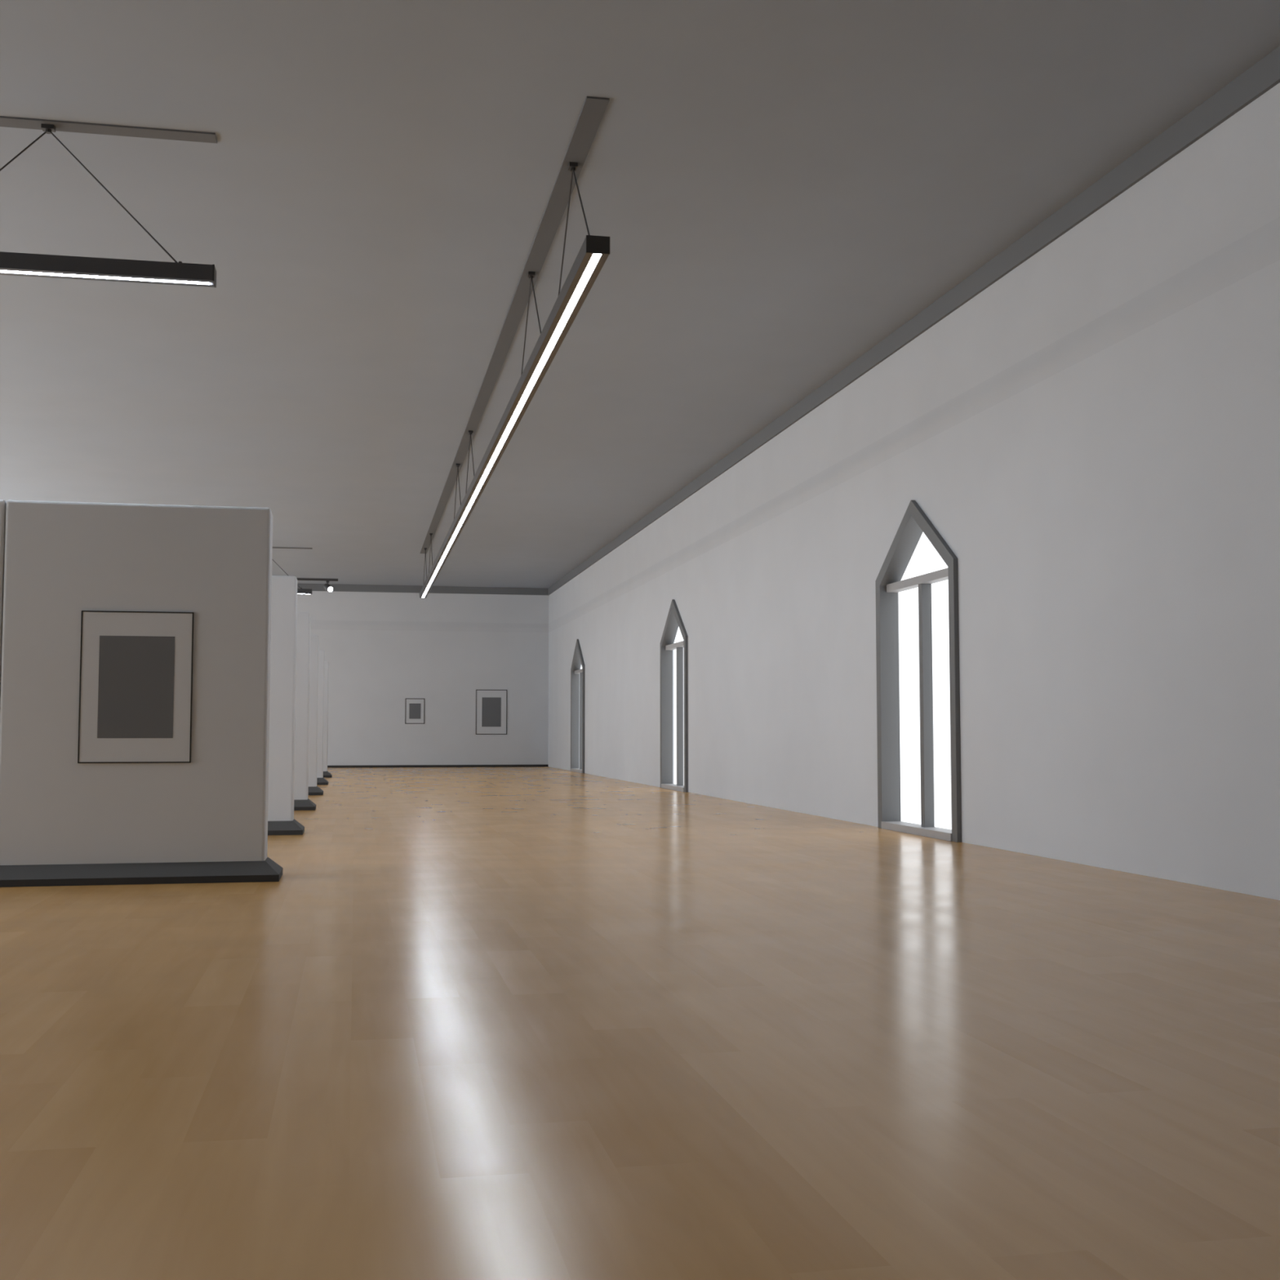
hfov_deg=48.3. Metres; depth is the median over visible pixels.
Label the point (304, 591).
linear pendant light
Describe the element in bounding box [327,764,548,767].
baseboard
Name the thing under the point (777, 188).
ceiling
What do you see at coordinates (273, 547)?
linear pendant light
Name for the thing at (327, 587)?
track spotlight
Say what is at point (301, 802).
panel
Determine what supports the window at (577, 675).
in the wall at (1111, 523)
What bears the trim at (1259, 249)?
attached to the wall at (1111, 523)
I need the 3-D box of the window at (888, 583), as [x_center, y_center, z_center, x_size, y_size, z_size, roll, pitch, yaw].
[2.770,0.256,14.023,0.215,3.280,2.000,1,-4,-11]
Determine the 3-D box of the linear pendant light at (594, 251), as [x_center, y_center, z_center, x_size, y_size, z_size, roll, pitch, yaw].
[-2.627,-2.237,21.009,0.154,1.032,24.154,1,-4,-11]
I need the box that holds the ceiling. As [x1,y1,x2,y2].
[0,0,1279,588]
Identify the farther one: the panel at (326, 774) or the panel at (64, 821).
the panel at (326, 774)
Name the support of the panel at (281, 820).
on the floor
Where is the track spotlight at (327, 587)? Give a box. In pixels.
[296,577,337,592]
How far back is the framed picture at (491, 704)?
40.40 m
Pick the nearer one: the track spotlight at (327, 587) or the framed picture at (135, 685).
the framed picture at (135, 685)
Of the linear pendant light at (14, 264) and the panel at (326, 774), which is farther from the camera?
the panel at (326, 774)
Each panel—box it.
[0,499,282,887]
[267,575,304,835]
[293,612,315,810]
[307,635,323,795]
[316,650,328,785]
[323,661,332,777]
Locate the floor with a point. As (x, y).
(490, 1023)
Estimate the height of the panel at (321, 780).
2.530 m
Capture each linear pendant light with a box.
[0,115,217,287]
[272,546,312,549]
[297,584,312,594]
[419,96,609,597]
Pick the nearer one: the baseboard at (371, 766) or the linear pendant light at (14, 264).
the linear pendant light at (14, 264)
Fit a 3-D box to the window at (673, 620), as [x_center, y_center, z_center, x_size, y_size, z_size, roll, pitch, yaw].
[0.651,0.935,24.642,0.215,3.280,2.000,1,-4,-11]
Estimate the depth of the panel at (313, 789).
22.60 m
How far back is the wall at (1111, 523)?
11.33 m
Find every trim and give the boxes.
[297,583,547,595]
[310,620,548,632]
[547,45,1279,595]
[548,216,1279,632]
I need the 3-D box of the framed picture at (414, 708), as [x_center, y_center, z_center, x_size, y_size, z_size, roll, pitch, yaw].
[-6.298,1.992,39.989,0.540,0.710,0.012,1,-4,-11]
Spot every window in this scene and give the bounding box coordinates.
[570,639,585,773]
[660,599,688,791]
[875,500,961,842]
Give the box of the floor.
[0,766,1279,1279]
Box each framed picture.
[77,610,193,763]
[404,698,424,724]
[475,689,506,734]
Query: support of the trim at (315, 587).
attached to the wall at (372, 673)
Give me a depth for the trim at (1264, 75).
11.85 m
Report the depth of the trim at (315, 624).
40.22 m
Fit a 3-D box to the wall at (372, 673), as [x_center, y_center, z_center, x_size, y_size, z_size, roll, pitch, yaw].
[-9.693,1.002,39.484,14.800,5.140,0.200,1,-4,-11]
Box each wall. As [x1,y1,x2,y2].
[297,591,548,767]
[547,82,1279,900]

